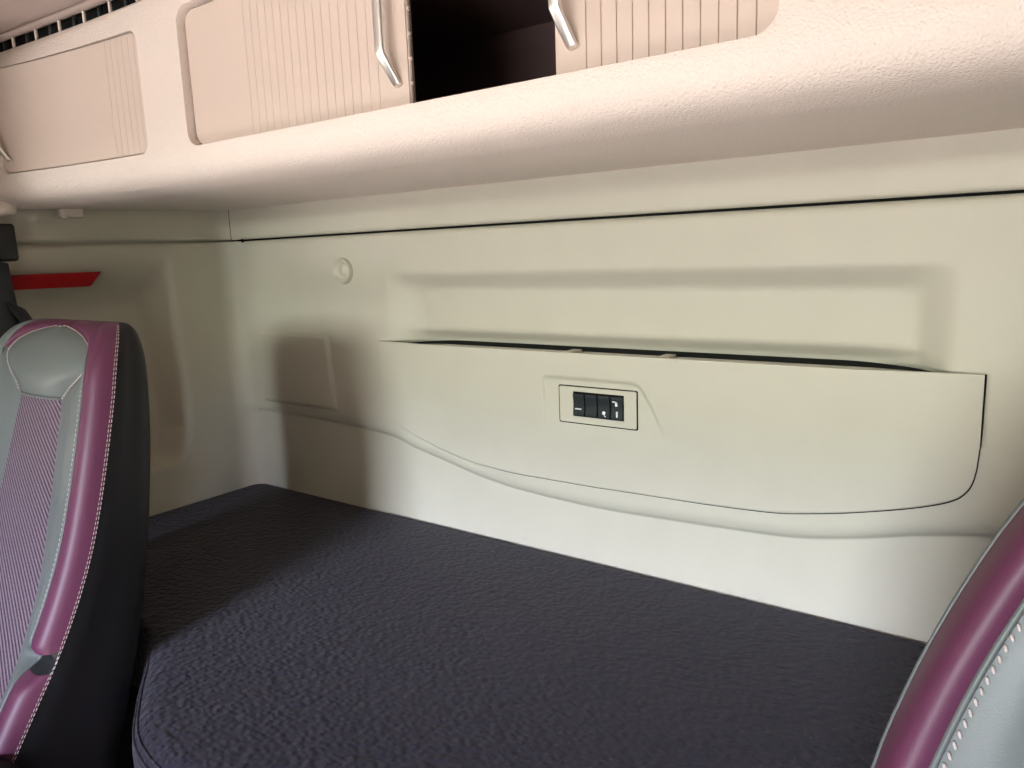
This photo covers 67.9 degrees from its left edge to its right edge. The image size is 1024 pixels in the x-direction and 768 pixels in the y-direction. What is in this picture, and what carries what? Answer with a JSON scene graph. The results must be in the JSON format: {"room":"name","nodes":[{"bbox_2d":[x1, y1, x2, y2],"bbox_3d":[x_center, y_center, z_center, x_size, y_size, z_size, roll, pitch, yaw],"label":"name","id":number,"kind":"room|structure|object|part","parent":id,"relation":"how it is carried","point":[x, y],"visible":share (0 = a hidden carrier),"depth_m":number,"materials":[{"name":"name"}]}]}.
{"room":"vehicle interior","nodes":[
{"label":"vehicle interior","id":0,"kind":"room"},
{"bbox_2d":[0,0,112,41],"bbox_3d":[-0.539,-0.462,0.275,2.250,0.046,2.364,5,12,36],"label":"ceiling","id":1,"kind":"structure","parent":0,"point":[13,13],"depth_m":1.21,"materials":[{"name":"beige"}]},
{"bbox_2d":[0,0,139,51],"bbox_3d":[-0.121,-0.535,0.809,2.023,0.025,0.067,5,12,35],"label":"vent strip","id":2,"kind":"object","parent":1,"relation":"attached to","point":[110,6],"visible":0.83,"depth_m":1.24,"materials":[{"name":"black plastic"}]},
{"bbox_2d":[0,0,1023,209],"bbox_3d":[-0.011,-0.419,0.975,2.022,0.267,0.518,5,12,36],"label":"upper cabinet","id":3,"kind":"object","parent":1,"relation":"attached to","point":[142,104],"visible":1,"depth_m":0.91,"materials":[{"name":"beige plastic"}]},
{"bbox_3d":[-0.888,-0.452,1.310,0.028,0.134,0.013,-7,11,-28],"label":"handle","id":4,"kind":"part","parent":3,"relation":"part of","materials":[{"name":"silver metal"}]},
{"bbox_2d":[57,209,82,217],"bbox_3d":[-0.870,-0.339,1.495,0.029,0.027,0.042,5,12,36],"label":"clip","id":5,"kind":"object","parent":3,"relation":"attached to","point":[63,213],"visible":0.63,"depth_m":1.49,"materials":[{"name":"beige plastic"}]},
{"bbox_3d":[-0.719,-0.447,1.236,0.401,0.172,0.017,3,11,29],"label":"sliding door","id":6,"kind":"part","parent":3,"relation":"part of","materials":[{"name":"beige plastic"}]},
{"bbox_3d":[-0.283,-0.417,0.959,0.419,0.181,0.010,5,12,36],"label":"sliding door","id":7,"kind":"part","parent":3,"relation":"part of","materials":[{"name":"beige plastic"}]},
{"bbox_3d":[-0.139,-0.402,0.836,0.028,0.145,0.013,-7,11,-28],"label":"handle","id":8,"kind":"part","parent":3,"relation":"part of","materials":[{"name":"silver metal"}]},
{"bbox_3d":[0.047,-0.385,0.702,0.028,0.145,0.013,-7,11,-28],"label":"handle","id":9,"kind":"part","parent":3,"relation":"part of","materials":[{"name":"silver metal"}]},
{"bbox_3d":[0.128,-0.380,0.660,0.213,0.181,0.010,5,12,36],"label":"sliding door","id":10,"kind":"part","parent":3,"relation":"part of","materials":[{"name":"beige plastic"}]},
{"bbox_2d":[5,241,267,516],"bbox_3d":[-0.867,0.127,1.644,0.100,0.844,0.671,6,13,39],"label":"wall","id":11,"kind":"structure","parent":0,"point":[186,305],"depth_m":1.75,"materials":[{"name":"plastic"}]},
{"bbox_2d":[0,200,16,216],"bbox_3d":[-0.961,-0.318,1.365,0.039,0.035,0.130,5,12,36],"label":"handle","id":12,"kind":"object","parent":11,"relation":"attached to","point":[6,209],"visible":0.71,"depth_m":1.39,"materials":[{"name":"beige plastic"}]},
{"bbox_2d":[0,224,32,337],"bbox_3d":[-0.906,-0.048,1.411,0.131,0.492,0.082,0,10,14],"label":"belt","id":13,"kind":"object","parent":11,"relation":"attached to","point":[11,314],"visible":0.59,"depth_m":1.39,"materials":[{"name":"black plastic"}]},
{"bbox_2d":[11,272,100,289],"bbox_3d":[-0.923,-0.198,1.475,0.008,0.029,0.246,5,12,36],"label":"reflector","id":14,"kind":"object","parent":11,"relation":"attached to","point":[80,279],"visible":1,"depth_m":1.50,"materials":[{"name":"red plastic"}]},
{"bbox_2d":[0,209,240,242],"bbox_3d":[-0.857,-0.458,1.508,0.050,0.347,0.660,5,12,36],"label":"trim","id":15,"kind":"structure","parent":11,"relation":"attached to","point":[31,226],"depth_m":1.60,"materials":[{"name":"plastic"}]},
{"bbox_2d":[17,240,234,244],"bbox_3d":[-0.875,-0.288,1.569,0.018,0.060,0.680,5,12,36],"label":"trim","id":16,"kind":"structure","parent":11,"relation":"attached to","point":[70,243],"depth_m":1.61,"materials":[{"name":"plastic"}]},
{"bbox_2d":[242,193,1023,643],"bbox_3d":[0.180,0.122,1.304,1.946,0.794,0.052,5,12,36],"label":"wall","id":17,"kind":"structure","parent":0,"point":[937,284],"depth_m":1.19,"materials":[{"name":"plastic"}]},
{"bbox_2d":[261,331,337,409],"bbox_3d":[-0.493,-0.033,1.736,0.259,0.168,0.011,5,12,36],"label":"access cover","id":18,"kind":"object","parent":17,"relation":"attached to","point":[297,367],"visible":1,"depth_m":1.72,"materials":[{"name":"plastic"}]},
{"bbox_2d":[332,258,352,283],"bbox_3d":[-0.355,-0.236,1.590,0.055,0.055,0.014,5,12,36],"label":"button","id":19,"kind":"object","parent":17,"relation":"attached to","point":[341,266],"visible":1,"depth_m":1.59,"materials":[{"name":"plastic"}]},
{"bbox_2d":[237,128,1023,238],"bbox_3d":[0.150,-0.319,1.210,1.946,0.102,0.014,5,12,36],"label":"trim","id":20,"kind":"structure","parent":17,"relation":"attached to","point":[991,161],"depth_m":1.12,"materials":[{"name":"plastic"}]},
{"bbox_2d":[238,190,1023,242],"bbox_3d":[0.164,-0.268,1.235,2.030,0.060,0.010,5,12,36],"label":"trim","id":21,"kind":"structure","parent":17,"relation":"attached to","point":[1010,191],"depth_m":1.15,"materials":[{"name":"black"}]},
{"bbox_2d":[379,340,986,513],"bbox_3d":[0.172,0.061,1.286,1.066,0.237,0.065,5,12,36],"label":"pocket","id":22,"kind":"object","parent":17,"relation":"attached to","point":[759,437],"visible":1,"depth_m":1.16,"materials":[{"name":"plastic"}]},
{"bbox_2d":[559,384,637,430],"bbox_3d":[0.141,0.038,1.268,0.150,0.066,0.009,5,12,36],"label":"switch panel","id":23,"kind":"object","parent":22,"relation":"attached to","point":[595,406],"visible":1,"depth_m":1.26,"materials":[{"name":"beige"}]},
{"bbox_2d":[573,393,584,416],"bbox_3d":[0.114,0.035,1.287,0.022,0.038,0.007,5,12,36],"label":"rocker switch","id":24,"kind":"object","parent":23,"relation":"attached to","point":[578,398],"depth_m":1.28,"materials":[{"name":"black plastic"}]},
{"bbox_2d":[585,394,597,417],"bbox_3d":[0.133,0.037,1.273,0.022,0.038,0.007,5,12,36],"label":"rocker switch","id":25,"kind":"object","parent":23,"relation":"attached to","point":[591,400],"depth_m":1.27,"materials":[{"name":"grey plastic"}]},
{"bbox_2d":[598,395,610,418],"bbox_3d":[0.153,0.039,1.259,0.022,0.038,0.007,5,12,36],"label":"rocker switch","id":26,"kind":"object","parent":23,"relation":"attached to","point":[604,401],"depth_m":1.26,"materials":[{"name":"black plastic"}]},
{"bbox_2d":[611,397,623,420],"bbox_3d":[0.172,0.040,1.245,0.022,0.038,0.007,5,12,36],"label":"rocker switch","id":27,"kind":"object","parent":23,"relation":"attached to","point":[617,403],"depth_m":1.24,"materials":[{"name":"black plastic"}]},
{"bbox_3d":[-0.475,1.318,0.551,2.130,0.050,2.400,5,12,36],"label":"floor","id":28,"kind":"structure","parent":0,"visible":0},
{"bbox_2d":[0,318,149,767],"bbox_3d":[-0.836,0.584,0.987,0.490,1.270,0.723,5,12,36],"label":"passenger seat","id":29,"kind":"object","parent":28,"relation":"on","point":[75,414],"visible":1,"depth_m":1.03,"materials":[{"name":"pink leather"}]},
{"bbox_2d":[0,758,17,767],"bbox_3d":[-0.911,0.556,0.880,0.490,0.168,0.475,5,12,36],"label":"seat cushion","id":30,"kind":"object","parent":29,"relation":"on","point":[4,762],"depth_m":0.92,"materials":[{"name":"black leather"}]},
{"bbox_3d":[-0.762,0.337,1.058,0.284,0.606,0.279,5,12,36],"label":"woven panel","id":31,"kind":"part","parent":29,"relation":"part of","materials":[{"name":"fabric"}]},
{"bbox_2d":[871,498,1023,767],"bbox_3d":[0.243,0.681,0.204,0.490,1.270,0.723,5,12,36],"label":"seat","id":32,"kind":"object","parent":28,"relation":"on","point":[961,704],"visible":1,"depth_m":0.41,"materials":[{"name":"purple leather"}]},
{"bbox_3d":[-0.020,0.836,1.118,2.006,0.668,0.727,5,12,36],"label":"bunk","id":33,"kind":"object","parent":28,"relation":"on","visible":0},
{"bbox_2d":[131,484,925,767],"bbox_3d":[-0.038,0.443,1.045,2.015,0.132,0.746,5,12,36],"label":"mattress","id":34,"kind":"object","parent":33,"relation":"on","point":[280,627],"visible":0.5,"depth_m":1.04,"materials":[{"name":"fabric"}]}
]}

